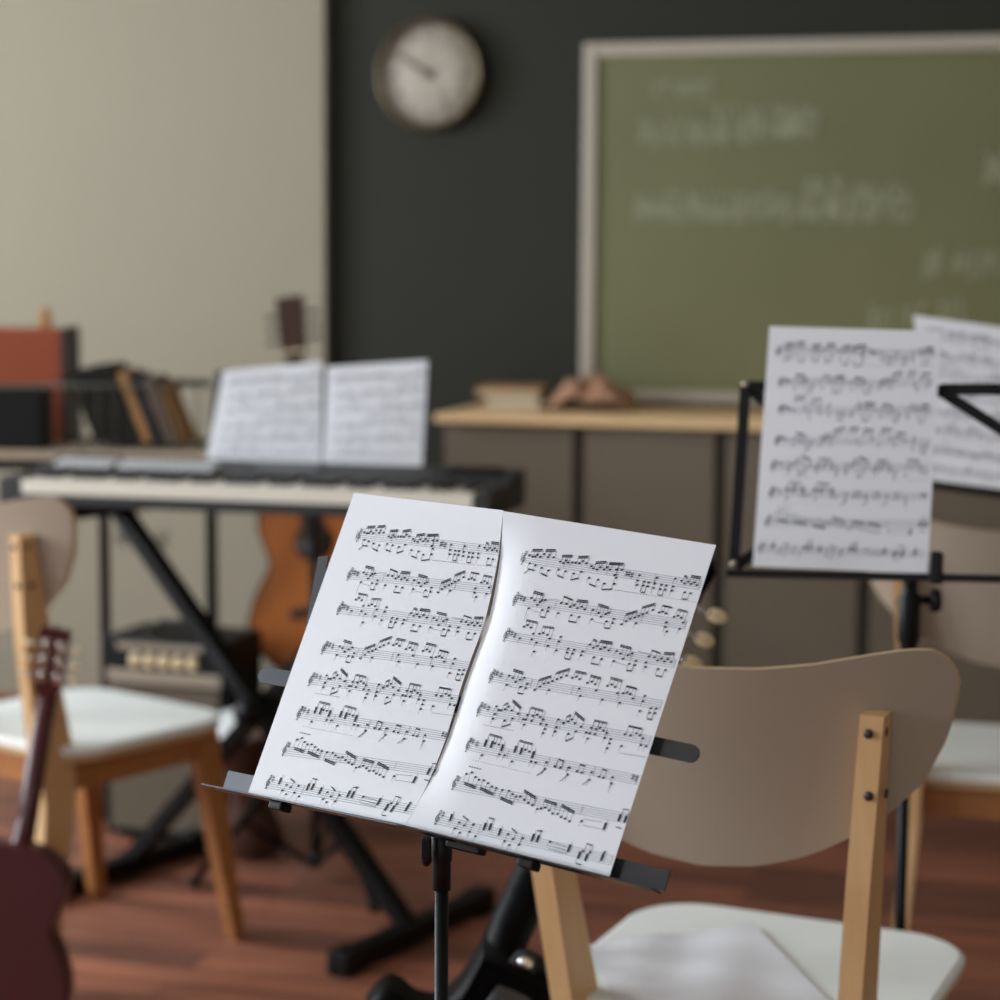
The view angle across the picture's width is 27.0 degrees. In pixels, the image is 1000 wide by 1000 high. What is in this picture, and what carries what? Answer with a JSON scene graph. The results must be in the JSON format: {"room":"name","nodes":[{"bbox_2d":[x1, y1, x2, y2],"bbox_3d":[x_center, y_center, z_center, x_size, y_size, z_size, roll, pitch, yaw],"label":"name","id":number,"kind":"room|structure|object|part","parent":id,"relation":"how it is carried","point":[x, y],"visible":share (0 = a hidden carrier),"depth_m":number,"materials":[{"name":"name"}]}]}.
{"room":"music room","nodes":[
{"label":"music room","id":0,"kind":"room"},
{"bbox_2d":[0,0,329,693],"bbox_3d":[-1.723,-0.914,6.481,2.580,3.000,0.250,2,7,15],"label":"wall","id":1,"kind":"structure","parent":0,"point":[165,164],"depth_m":6.17,"materials":[{"name":"beige paint"}]},
{"bbox_2d":[116,531,169,547],"bbox_3d":[-1.078,0.118,6.289,0.173,0.049,0.002,2,7,15],"label":"wall lettering","id":2,"kind":"structure","parent":1,"relation":"attached to","point":[157,533],"depth_m":6.30,"materials":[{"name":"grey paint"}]},
{"bbox_2d":[0,692,999,999],"bbox_3d":[-1.024,1.170,1.965,7.000,0.120,9.200,2,7,15],"label":"floor","id":3,"kind":"structure","parent":0,"point":[153,935],"depth_m":4.36,"materials":[{"name":"brown wood"}]},
{"bbox_2d":[0,624,81,999],"bbox_3d":[-0.857,0.568,3.566,0.284,0.710,0.117,0,6,-3],"label":"guitar","id":4,"kind":"object","parent":3,"relation":"on","point":[36,881],"visible":1,"depth_m":3.54,"materials":[{"name":"red paint"}]},
{"bbox_3d":[-0.814,0.296,3.567,0.017,0.012,0.007,10,3,-1],"label":"tuning knob","id":5,"kind":"part","parent":4,"relation":"part of","materials":[{"name":"beige plastic"}]},
{"bbox_3d":[-0.809,0.269,3.560,0.017,0.012,0.007,10,3,-1],"label":"tuning knob","id":6,"kind":"part","parent":4,"relation":"part of","materials":[{"name":"beige plastic"}]},
{"bbox_3d":[-0.804,0.243,3.552,0.017,0.012,0.007,10,3,-1],"label":"tuning knob","id":7,"kind":"part","parent":4,"relation":"part of","materials":[{"name":"beige plastic"}]},
{"bbox_3d":[-0.854,0.754,3.540,0.253,0.323,0.002,10,3,-1],"label":"plate","id":8,"kind":"part","parent":4,"relation":"part of","materials":[{"name":"red wood"}]},
{"bbox_3d":[-0.732,0.311,3.569,0.017,0.012,0.007,10,3,-1],"label":"tuning knob","id":9,"kind":"part","parent":4,"relation":"part of","materials":[{"name":"beige plastic"}]},
{"bbox_3d":[-0.727,0.284,3.562,0.017,0.012,0.007,10,3,-1],"label":"tuning knob","id":10,"kind":"part","parent":4,"relation":"part of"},
{"bbox_3d":[-0.722,0.258,3.554,0.017,0.012,0.007,10,3,-1],"label":"tuning knob","id":11,"kind":"part","parent":4,"relation":"part of","materials":[{"name":"beige plastic"}]},
{"bbox_2d":[0,435,217,820],"bbox_3d":[-1.172,0.301,5.137,1.000,0.893,0.460,0,6,0],"label":"shelf","id":12,"kind":"object","parent":3,"relation":"on","point":[9,459],"visible":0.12,"depth_m":4.92,"materials":[{"name":"beige laminate"}]},
{"bbox_3d":[-1.169,-0.085,4.902,0.960,0.028,0.016,0,6,0],"label":"rail","id":13,"kind":"part","parent":12,"relation":"part of","materials":[{"name":"beige wood"}]},
{"bbox_2d":[0,384,52,449],"bbox_3d":[-1.189,-0.195,4.892,0.260,0.149,0.096,0,6,0],"label":"loudspeaker","id":14,"kind":"object","parent":12,"relation":"on","point":[23,407],"visible":0.95,"depth_m":4.85,"materials":[{"name":"black plastic"}]},
{"bbox_2d":[0,394,40,444],"bbox_3d":[-1.189,-0.188,4.847,0.236,0.120,0.005,0,6,0],"label":"grille","id":15,"kind":"object","parent":14,"relation":"attached to","point":[20,414],"depth_m":4.84,"materials":[{"name":"black plastic"}]},
{"bbox_3d":[-1.188,-0.268,4.887,0.260,0.004,0.090,0,6,0],"label":"plate","id":16,"kind":"part","parent":14,"relation":"part of","materials":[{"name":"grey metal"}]},
{"bbox_2d":[0,325,80,442],"bbox_3d":[-1.171,-0.288,5.131,0.244,0.280,0.168,0,6,0],"label":"case","id":17,"kind":"object","parent":12,"relation":"on","point":[28,355],"visible":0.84,"depth_m":5.05,"materials":[{"name":"orange plastic"}]},
{"bbox_2d":[38,307,51,327],"bbox_3d":[-1.117,-0.449,5.113,0.028,0.052,0.028,0,6,0],"label":"wooden block","id":18,"kind":"object","parent":17,"relation":"on","point":[44,319],"visible":1,"depth_m":5.10,"materials":[{"name":"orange wood"}]},
{"bbox_3d":[-1.056,-0.287,5.131,0.014,0.280,0.168,0,6,0],"label":"edge trim","id":19,"kind":"part","parent":17,"relation":"part of","materials":[{"name":"black"}]},
{"bbox_3d":[-0.936,0.335,4.949,0.022,0.871,0.022,0,6,0],"label":"leg","id":20,"kind":"part","parent":12,"relation":"part of","materials":[{"name":"black metal"}]},
{"bbox_2d":[47,379,211,448],"bbox_3d":[-0.884,-0.209,4.999,0.355,0.153,0.241,0,6,0],"label":"wire rack","id":21,"kind":"object","parent":12,"relation":"on","point":[195,383],"visible":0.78,"depth_m":4.89,"materials":[{"name":"grey metal"}]},
{"bbox_2d":[68,365,104,444],"bbox_3d":[-0.970,-0.229,4.990,0.086,0.177,0.203,0,6,0],"label":"book","id":22,"kind":"object","parent":21,"relation":"in","point":[74,376],"visible":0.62,"depth_m":4.89,"materials":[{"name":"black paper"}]},
{"bbox_2d":[78,363,116,444],"bbox_3d":[-0.945,-0.232,4.990,0.089,0.183,0.203,0,6,0],"label":"book","id":23,"kind":"object","parent":21,"relation":"in","point":[85,374],"visible":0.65,"depth_m":4.89,"materials":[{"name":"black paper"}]},
{"bbox_2d":[89,362,127,444],"bbox_3d":[-0.918,-0.234,4.989,0.090,0.187,0.203,0,6,0],"label":"book","id":24,"kind":"object","parent":21,"relation":"in","point":[96,373],"visible":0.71,"depth_m":4.89,"materials":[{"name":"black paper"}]},
{"bbox_2d":[100,361,140,444],"bbox_3d":[-0.892,-0.234,4.989,0.091,0.189,0.203,0,6,0],"label":"book","id":25,"kind":"object","parent":21,"relation":"in","point":[108,372],"visible":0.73,"depth_m":4.89,"materials":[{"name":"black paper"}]},
{"bbox_2d":[115,366,153,444],"bbox_3d":[-0.859,-0.228,4.990,0.087,0.176,0.193,0,6,0],"label":"book","id":26,"kind":"object","parent":21,"relation":"in","point":[123,378],"visible":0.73,"depth_m":4.90,"materials":[{"name":"beige paper"}]},
{"bbox_2d":[129,370,163,444],"bbox_3d":[-0.832,-0.223,4.991,0.077,0.167,0.193,0,6,0],"label":"book","id":27,"kind":"object","parent":21,"relation":"in","point":[135,379],"visible":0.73,"depth_m":4.90,"materials":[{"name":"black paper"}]},
{"bbox_2d":[141,372,178,444],"bbox_3d":[-0.800,-0.220,4.991,0.086,0.161,0.193,0,6,0],"label":"book","id":28,"kind":"object","parent":21,"relation":"in","point":[155,399],"visible":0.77,"depth_m":4.90,"materials":[{"name":"beige paper"}]},
{"bbox_2d":[159,379,196,444],"bbox_3d":[-0.771,-0.212,4.992,0.064,0.145,0.193,0,6,0],"label":"book","id":29,"kind":"object","parent":21,"relation":"in","point":[172,394],"visible":0.96,"depth_m":4.95,"materials":[{"name":"beige paper"}]},
{"bbox_3d":[-0.684,0.337,4.949,0.022,0.871,0.022,0,6,0],"label":"leg","id":30,"kind":"part","parent":12,"relation":"part of","materials":[{"name":"black metal"}]},
{"bbox_3d":[-0.714,0.310,5.188,0.022,0.871,0.022,0,6,0],"label":"leg","id":31,"kind":"part","parent":12,"relation":"part of","materials":[{"name":"black metal"}]},
{"bbox_2d":[0,496,245,940],"bbox_3d":[-0.846,0.416,4.005,0.566,0.924,0.552,5,8,38],"label":"chair","id":32,"kind":"object","parent":3,"relation":"on","point":[99,736],"visible":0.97,"depth_m":3.87,"materials":[{"name":"orange wood"}]},
{"bbox_3d":[-0.985,0.111,3.792,0.566,0.272,0.100,5,8,38],"label":"backrest","id":33,"kind":"part","parent":32,"relation":"part of","materials":[{"name":"beige laminate"}]},
{"bbox_3d":[-0.818,0.480,3.745,0.060,0.855,0.144,5,8,38],"label":"leg","id":34,"kind":"part","parent":32,"relation":"part of","materials":[{"name":"brown wood"}]},
{"bbox_3d":[-0.856,0.630,4.327,0.060,0.425,0.100,5,8,38],"label":"leg","id":35,"kind":"part","parent":32,"relation":"part of","materials":[{"name":"orange wood"}]},
{"bbox_3d":[-0.817,0.441,4.044,0.444,0.012,0.414,5,8,38],"label":"seat","id":36,"kind":"part","parent":32,"relation":"part of","materials":[{"name":"brown wood"}]},
{"bbox_3d":[-0.817,0.426,4.042,0.452,0.017,0.422,5,8,38],"label":"seat","id":37,"kind":"part","parent":32,"relation":"part of","materials":[{"name":"white plastic"}]},
{"bbox_3d":[-0.557,0.659,4.090,0.060,0.425,0.100,5,8,38],"label":"leg","id":38,"kind":"part","parent":32,"relation":"part of","materials":[{"name":"orange wood"}]},
{"bbox_2d":[104,618,261,837],"bbox_3d":[-0.737,0.524,4.853,0.310,0.495,0.212,2,7,18],"label":"amplifier","id":39,"kind":"object","parent":3,"relation":"on","point":[162,659],"visible":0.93,"depth_m":4.77,"materials":[{"name":"black plastic"}]},
{"bbox_3d":[-0.834,0.365,4.761,0.030,0.034,0.012,2,7,18],"label":"knob","id":40,"kind":"part","parent":39,"relation":"part of","materials":[{"name":"beige plastic"}]},
{"bbox_3d":[-0.800,0.367,4.750,0.030,0.034,0.012,2,7,18],"label":"knob","id":41,"kind":"part","parent":39,"relation":"part of","materials":[{"name":"beige plastic"}]},
{"bbox_3d":[-0.765,0.368,4.739,0.030,0.034,0.012,2,7,18],"label":"knob","id":42,"kind":"part","parent":39,"relation":"part of","materials":[{"name":"beige plastic"}]},
{"bbox_2d":[109,684,218,831],"bbox_3d":[-0.768,0.595,4.769,0.276,0.332,0.004,2,7,18],"label":"grille","id":43,"kind":"object","parent":39,"relation":"attached to","point":[134,801],"depth_m":4.78,"materials":[{"name":"fabric"}]},
{"bbox_3d":[-0.766,0.376,4.743,0.287,0.094,0.006,2,7,18],"label":"control panel","id":44,"kind":"part","parent":39,"relation":"part of","materials":[{"name":"silver metal"}]},
{"bbox_3d":[-0.735,0.294,4.829,0.149,0.032,0.013,2,7,18],"label":"handle","id":45,"kind":"part","parent":39,"relation":"part of","materials":[{"name":"black plastic"}]},
{"bbox_3d":[-0.731,0.370,4.728,0.030,0.034,0.012,2,7,18],"label":"knob","id":46,"kind":"part","parent":39,"relation":"part of","materials":[{"name":"beige plastic"}]},
{"bbox_3d":[-0.697,0.371,4.717,0.030,0.034,0.012,2,7,18],"label":"knob","id":47,"kind":"part","parent":39,"relation":"part of","materials":[{"name":"beige plastic"}]},
{"bbox_2d":[218,708,285,858],"bbox_3d":[-0.574,0.637,4.671,0.182,0.332,0.191,0,6,0],"label":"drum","id":48,"kind":"object","parent":3,"relation":"on","point":[247,844],"visible":0.31,"depth_m":4.65,"materials":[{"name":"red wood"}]},
{"bbox_2d":[68,507,495,978],"bbox_3d":[-0.490,0.429,4.280,0.830,0.840,0.510,5,8,33],"label":"keyboard stand","id":49,"kind":"object","parent":3,"relation":"on","point":[254,710],"visible":0.61,"depth_m":4.28,"materials":[{"name":"black metal"}]},
{"bbox_3d":[-0.795,0.006,4.434,0.036,0.038,0.340,5,8,33],"label":"support arm","id":50,"kind":"part","parent":49,"relation":"part of","materials":[{"name":"black metal"}]},
{"bbox_2d":[0,454,524,516],"bbox_3d":[-0.481,-0.030,4.234,1.022,0.080,0.300,2,7,14],"label":"electronic keyboard","id":51,"kind":"object","parent":49,"relation":"on","point":[80,480],"visible":0.95,"depth_m":4.16,"materials":[{"name":"black plastic"}]},
{"bbox_2d":[68,454,120,459],"bbox_3d":[-0.867,-0.088,4.418,0.110,0.011,0.060,2,7,14],"label":"speaker grille","id":52,"kind":"object","parent":51,"relation":"attached to","point":[74,456],"depth_m":4.42,"materials":[{"name":"black plastic"}]},
{"bbox_2d":[445,466,504,475],"bbox_3d":[-0.050,-0.059,4.215,0.110,0.011,0.060,2,7,14],"label":"speaker grille","id":53,"kind":"object","parent":51,"relation":"attached to","point":[454,470],"depth_m":4.20,"materials":[{"name":"black plastic"}]},
{"bbox_2d":[188,370,434,912],"bbox_3d":[-0.384,0.272,4.532,0.501,1.097,0.472,3,7,23],"label":"music stand","id":54,"kind":"object","parent":3,"relation":"on","point":[314,860],"visible":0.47,"depth_m":4.48,"materials":[{"name":"black metal"}]},
{"bbox_3d":[-0.535,0.667,4.486,0.265,0.308,0.009,-2,7,-18],"label":"leg","id":55,"kind":"part","parent":54,"relation":"part of","materials":[{"name":"black metal"}]},
{"bbox_2d":[207,362,321,462],"bbox_3d":[-0.504,-0.159,4.490,0.265,0.276,0.101,1,6,8],"label":"sheet","id":56,"kind":"object","parent":54,"relation":"on","point":[274,413],"visible":0.85,"depth_m":4.49,"materials":[{"name":"white paper"}]},
{"bbox_3d":[-0.388,-0.140,4.479,0.484,0.267,0.101,1,6,8],"label":"desk plate","id":57,"kind":"part","parent":54,"relation":"part of","materials":[{"name":"black metal"}]},
{"bbox_3d":[-0.328,0.678,4.400,0.009,0.309,0.284,-3,7,-30],"label":"leg","id":58,"kind":"part","parent":54,"relation":"part of","materials":[{"name":"black metal"}]},
{"bbox_2d":[324,360,426,465],"bbox_3d":[-0.270,-0.157,4.455,0.222,0.283,0.096,1,6,7],"label":"sheet","id":59,"kind":"object","parent":54,"relation":"on","point":[375,414],"visible":0.77,"depth_m":4.46,"materials":[{"name":"white paper"}]},
{"bbox_2d":[201,556,699,999],"bbox_3d":[-0.074,0.591,1.935,0.475,1.051,0.448,0,6,0],"label":"music stand","id":60,"kind":"object","parent":3,"relation":"on","point":[437,848],"visible":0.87,"depth_m":1.85,"materials":[{"name":"black metal"}]},
{"bbox_2d":[201,783,406,829],"bbox_3d":[-0.179,0.278,1.894,0.247,0.013,0.018,5,8,38],"label":"shelf","id":61,"kind":"object","parent":60,"relation":"attached to","point":[279,805],"depth_m":1.90,"materials":[{"name":"black metal"}]},
{"bbox_3d":[-0.187,0.167,1.970,0.013,0.217,0.115,2,7,17],"label":"arm","id":62,"kind":"part","parent":60,"relation":"part of","materials":[{"name":"black metal"}]},
{"bbox_2d":[248,493,502,824],"bbox_3d":[-0.112,0.140,1.910,0.208,0.272,0.130,5,8,37],"label":"sheet","id":63,"kind":"object","parent":60,"relation":"on","point":[361,724],"visible":1,"depth_m":1.91,"materials":[{"name":"white paper"}]},
{"bbox_2d":[431,837,452,891],"bbox_3d":[-0.052,0.319,1.859,0.019,0.059,0.019,0,6,0],"label":"socket","id":64,"kind":"object","parent":60,"relation":"attached to","point":[441,853],"depth_m":1.85,"materials":[{"name":"black plastic"}]},
{"bbox_2d":[399,824,660,893],"bbox_3d":[0.022,0.301,1.753,0.248,0.025,0.018,4,8,32],"label":"shelf","id":65,"kind":"object","parent":60,"relation":"attached to","point":[624,872],"depth_m":1.72,"materials":[{"name":"black metal"}]},
{"bbox_2d":[406,511,715,875],"bbox_3d":[0.051,0.160,1.802,0.229,0.278,0.138,4,8,32],"label":"sheet","id":66,"kind":"object","parent":60,"relation":"on","point":[544,756],"visible":1,"depth_m":1.79,"materials":[{"name":"white paper"}]},
{"bbox_2d":[443,422,580,741],"bbox_3d":[0.080,0.226,5.797,0.381,0.913,0.450,2,7,15],"label":"base cabinet","id":67,"kind":"object","parent":3,"relation":"on","point":[549,456],"visible":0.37,"depth_m":5.53,"materials":[{"name":"brown"}]},
{"bbox_2d":[434,402,763,430],"bbox_3d":[0.834,-0.210,5.526,1.960,0.022,0.495,2,7,15],"label":"countertop","id":68,"kind":"structure","parent":67,"relation":"on","point":[646,416],"depth_m":5.50,"materials":[{"name":"brown wood"}]},
{"bbox_2d":[485,393,552,408],"bbox_3d":[0.056,-0.280,5.846,0.152,0.033,0.208,2,7,12],"label":"book","id":69,"kind":"object","parent":68,"relation":"on","point":[502,402],"visible":0.75,"depth_m":5.75,"materials":[{"name":"beige paper"}]},
{"bbox_2d":[475,384,549,396],"bbox_3d":[0.036,-0.308,5.848,0.180,0.022,0.208,1,7,9],"label":"book","id":70,"kind":"object","parent":69,"relation":"on","point":[506,390],"visible":1,"depth_m":5.76,"materials":[{"name":"beige paper"}]},
{"bbox_2d":[540,372,639,411],"bbox_3d":[0.250,-0.301,5.744,0.250,0.101,0.170,2,7,15],"label":"folded cloth","id":71,"kind":"object","parent":68,"relation":"on","point":[598,387],"visible":1,"depth_m":5.69,"materials":[{"name":"fabric"}]},
{"bbox_2d":[365,557,726,999],"bbox_3d":[-0.023,0.548,2.625,0.602,1.012,0.131,1,6,2],"label":"electric guitar","id":72,"kind":"object","parent":3,"relation":"on","point":[501,966],"visible":0.4,"depth_m":2.62,"materials":[{"name":"black paint"}]},
{"bbox_3d":[-0.094,0.802,2.601,0.376,0.479,0.003,24,7,-3],"label":"plate","id":73,"kind":"part","parent":72,"relation":"part of","materials":[{"name":"black plastic"}]},
{"bbox_3d":[0.239,0.203,2.595,0.028,0.019,0.011,24,7,-3],"label":"tuning knob","id":74,"kind":"part","parent":72,"relation":"part of","materials":[{"name":"beige plastic"}]},
{"bbox_3d":[0.253,0.173,2.583,0.028,0.019,0.011,24,7,-3],"label":"tuning knob","id":75,"kind":"part","parent":72,"relation":"part of","materials":[{"name":"beige plastic"}]},
{"bbox_3d":[0.267,0.143,2.571,0.028,0.019,0.011,24,7,-3],"label":"tuning knob","id":76,"kind":"part","parent":72,"relation":"part of","materials":[{"name":"beige plastic"}]},
{"bbox_2d":[580,426,721,666],"bbox_3d":[0.445,0.239,5.699,0.376,0.913,0.450,2,7,15],"label":"base cabinet","id":77,"kind":"object","parent":3,"relation":"on","point":[665,482],"visible":0.4,"depth_m":5.45,"materials":[{"name":"brown"}]},
{"bbox_2d":[481,617,964,999],"bbox_3d":[0.314,0.584,2.586,0.566,0.924,0.552,3,7,24],"label":"chair","id":78,"kind":"object","parent":3,"relation":"on","point":[794,761],"visible":0.56,"depth_m":2.31,"materials":[{"name":"beige laminate"}]},
{"bbox_3d":[0.066,0.627,2.493,0.060,0.855,0.144,3,7,24],"label":"leg","id":79,"kind":"part","parent":78,"relation":"part of","materials":[{"name":"brown wood"}]},
{"bbox_2d":[590,923,827,999],"bbox_3d":[0.242,0.585,2.577,0.262,0.006,0.345,-1,7,-11],"label":"loose paper","id":80,"kind":"object","parent":78,"relation":"on","point":[735,962],"visible":0.98,"depth_m":2.60,"materials":[{"name":"white paper"}]},
{"bbox_3d":[0.224,0.283,2.344,0.566,0.272,0.100,3,7,24],"label":"backrest","id":81,"kind":"part","parent":78,"relation":"part of","materials":[{"name":"beige laminate"}]},
{"bbox_3d":[0.333,0.594,2.629,0.452,0.017,0.422,3,7,24],"label":"seat","id":82,"kind":"part","parent":78,"relation":"part of","materials":[{"name":"white laminate"}]},
{"bbox_3d":[0.407,0.647,2.342,0.060,0.855,0.144,3,7,24],"label":"leg","id":83,"kind":"part","parent":78,"relation":"part of","materials":[{"name":"brown wood"}]},
{"bbox_3d":[0.333,0.608,2.631,0.444,0.012,0.414,3,7,24],"label":"seat","id":84,"kind":"part","parent":78,"relation":"part of","materials":[{"name":"brown wood"}]},
{"bbox_2d":[718,430,864,667],"bbox_3d":[0.809,0.253,5.603,0.376,0.913,0.450,2,7,15],"label":"base cabinet","id":85,"kind":"object","parent":3,"relation":"on","point":[771,622],"visible":0.25,"depth_m":5.39,"materials":[{"name":"brown"}]},
{"bbox_2d":[727,380,999,930],"bbox_3d":[0.534,0.435,2.738,0.504,1.190,0.440,0,6,0],"label":"music stand","id":86,"kind":"object","parent":3,"relation":"on","point":[910,601],"visible":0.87,"depth_m":2.70,"materials":[{"name":"black metal"}]},
{"bbox_3d":[0.311,-0.032,2.702,0.014,0.230,0.058,2,7,18],"label":"post","id":87,"kind":"part","parent":86,"relation":"part of","materials":[{"name":"black metal"}]},
{"bbox_2d":[753,326,940,572],"bbox_3d":[0.441,-0.066,2.653,0.222,0.305,0.069,2,7,16],"label":"sheet","id":88,"kind":"object","parent":86,"relation":"on","point":[848,440],"visible":1,"depth_m":2.65,"materials":[{"name":"white paper"}]},
{"bbox_2d":[727,569,999,582],"bbox_3d":[0.535,0.097,2.613,0.504,0.026,0.018,2,7,16],"label":"shelf","id":89,"kind":"object","parent":86,"relation":"attached to","point":[935,575],"depth_m":2.63,"materials":[{"name":"black metal"}]},
{"bbox_2d":[898,581,920,649],"bbox_3d":[0.542,0.157,2.760,0.029,0.113,0.029,0,6,0],"label":"socket","id":90,"kind":"object","parent":86,"relation":"attached to","point":[909,606],"depth_m":2.75,"materials":[{"name":"black plastic"}]},
{"bbox_3d":[0.561,0.132,2.753,0.040,0.033,0.032,0,6,0],"label":"clamp knob","id":91,"kind":"part","parent":86,"relation":"part of","materials":[{"name":"black plastic"}]},
{"bbox_2d":[863,483,999,724],"bbox_3d":[1.172,0.266,5.506,0.376,0.913,0.450,2,7,15],"label":"base cabinet","id":92,"kind":"object","parent":3,"relation":"on","point":[979,694],"visible":0.06,"depth_m":5.28,"materials":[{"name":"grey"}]},
{"bbox_2d":[866,520,999,931],"bbox_3d":[0.932,0.455,3.765,0.566,0.924,0.552,2,7,14],"label":"chair","id":93,"kind":"object","parent":3,"relation":"on","point":[963,780],"visible":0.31,"depth_m":3.57,"materials":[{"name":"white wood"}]},
{"bbox_3d":[0.704,0.503,3.631,0.060,0.855,0.144,2,7,14],"label":"leg","id":94,"kind":"part","parent":93,"relation":"part of","materials":[{"name":"brown wood"}]},
{"bbox_3d":[0.800,0.672,4.057,0.060,0.425,0.100,2,7,14],"label":"leg","id":95,"kind":"part","parent":93,"relation":"part of","materials":[{"name":"orange wood"}]},
{"bbox_3d":[0.879,0.156,3.510,0.566,0.272,0.100,2,7,14],"label":"backrest","id":96,"kind":"part","parent":93,"relation":"part of","materials":[{"name":"beige laminate"}]},
{"bbox_3d":[0.943,0.479,3.812,0.444,0.012,0.414,2,7,14],"label":"seat","id":97,"kind":"part","parent":93,"relation":"part of","materials":[{"name":"brown wood"}]},
{"bbox_3d":[0.943,0.465,3.811,0.452,0.017,0.422,2,7,14],"label":"seat","id":98,"kind":"part","parent":93,"relation":"part of","materials":[{"name":"white laminate"}]},
{"bbox_2d":[932,481,999,498],"bbox_3d":[0.932,0.363,3.314,0.463,1.209,0.488,-5,9,-41],"label":"music stand","id":99,"kind":"object","parent":3,"relation":"on","point":[937,486],"visible":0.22,"depth_m":3.29,"materials":[{"name":"black metal"}]},
{"bbox_2d":[913,315,999,488],"bbox_3d":[0.774,-0.154,3.327,0.250,0.277,0.118,3,7,19],"label":"sheet","id":100,"kind":"object","parent":99,"relation":"on","point":[966,451],"visible":0.72,"depth_m":3.33,"materials":[{"name":"white paper"}]},
{"bbox_3d":[0.900,-0.111,3.287,0.451,0.263,0.105,3,7,19],"label":"desk plate","id":101,"kind":"part","parent":99,"relation":"part of","materials":[{"name":"black metal"}]},
{"bbox_3d":[-0.438,0.450,5.127,0.425,0.601,0.486,0,6,0],"label":"guitar stand","id":102,"kind":"object","parent":3,"relation":"on","visible":0},
{"bbox_2d":[248,294,344,669],"bbox_3d":[-0.417,-0.040,5.104,0.363,0.920,0.436,0,6,1],"label":"acoustic guitar","id":103,"kind":"object","parent":102,"relation":"on","point":[279,609],"visible":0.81,"depth_m":5.01,"materials":[{"name":"brown paint"}]},
{"bbox_3d":[-0.582,-0.459,5.255,0.024,0.016,0.009,-8,-17,1],"label":"tuning knob","id":104,"kind":"part","parent":103,"relation":"part of","materials":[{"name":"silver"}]},
{"bbox_3d":[-0.578,-0.426,5.235,0.024,0.016,0.009,-8,-17,1],"label":"tuning knob","id":105,"kind":"part","parent":103,"relation":"part of","materials":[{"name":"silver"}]},
{"bbox_3d":[-0.573,-0.393,5.216,0.024,0.016,0.009,-8,-17,1],"label":"tuning knob","id":106,"kind":"part","parent":103,"relation":"part of","materials":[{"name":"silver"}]},
{"bbox_3d":[-0.468,-0.475,5.253,0.024,0.016,0.009,-8,-17,1],"label":"tuning knob","id":107,"kind":"part","parent":103,"relation":"part of","materials":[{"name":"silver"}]},
{"bbox_3d":[-0.464,-0.442,5.234,0.024,0.016,0.009,-8,-17,1],"label":"tuning knob","id":108,"kind":"part","parent":103,"relation":"part of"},
{"bbox_3d":[-0.459,-0.409,5.214,0.024,0.016,0.009,-8,-17,1],"label":"tuning knob","id":109,"kind":"part","parent":103,"relation":"part of","materials":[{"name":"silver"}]},
{"bbox_2d":[329,0,999,465],"bbox_3d":[1.374,-0.802,5.682,3.820,3.000,0.200,2,7,15],"label":"wall","id":110,"kind":"structure","parent":0,"point":[456,248],"depth_m":5.95,"materials":[{"name":"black paint"}]},
{"bbox_2d":[376,17,484,130],"bbox_3d":[-0.199,-1.212,5.932,0.318,0.318,0.046,2,7,15],"label":"wall clock","id":111,"kind":"object","parent":110,"relation":"attached to","point":[430,74],"visible":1,"depth_m":5.91,"materials":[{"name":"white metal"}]},
{"bbox_2d":[580,34,999,403],"bbox_3d":[1.056,-0.749,5.642,1.710,0.994,0.051,2,7,15],"label":"chalkboard","id":112,"kind":"object","parent":110,"relation":"attached to","point":[733,191],"visible":0.98,"depth_m":5.72,"materials":[{"name":"green ceramic"}]}
]}

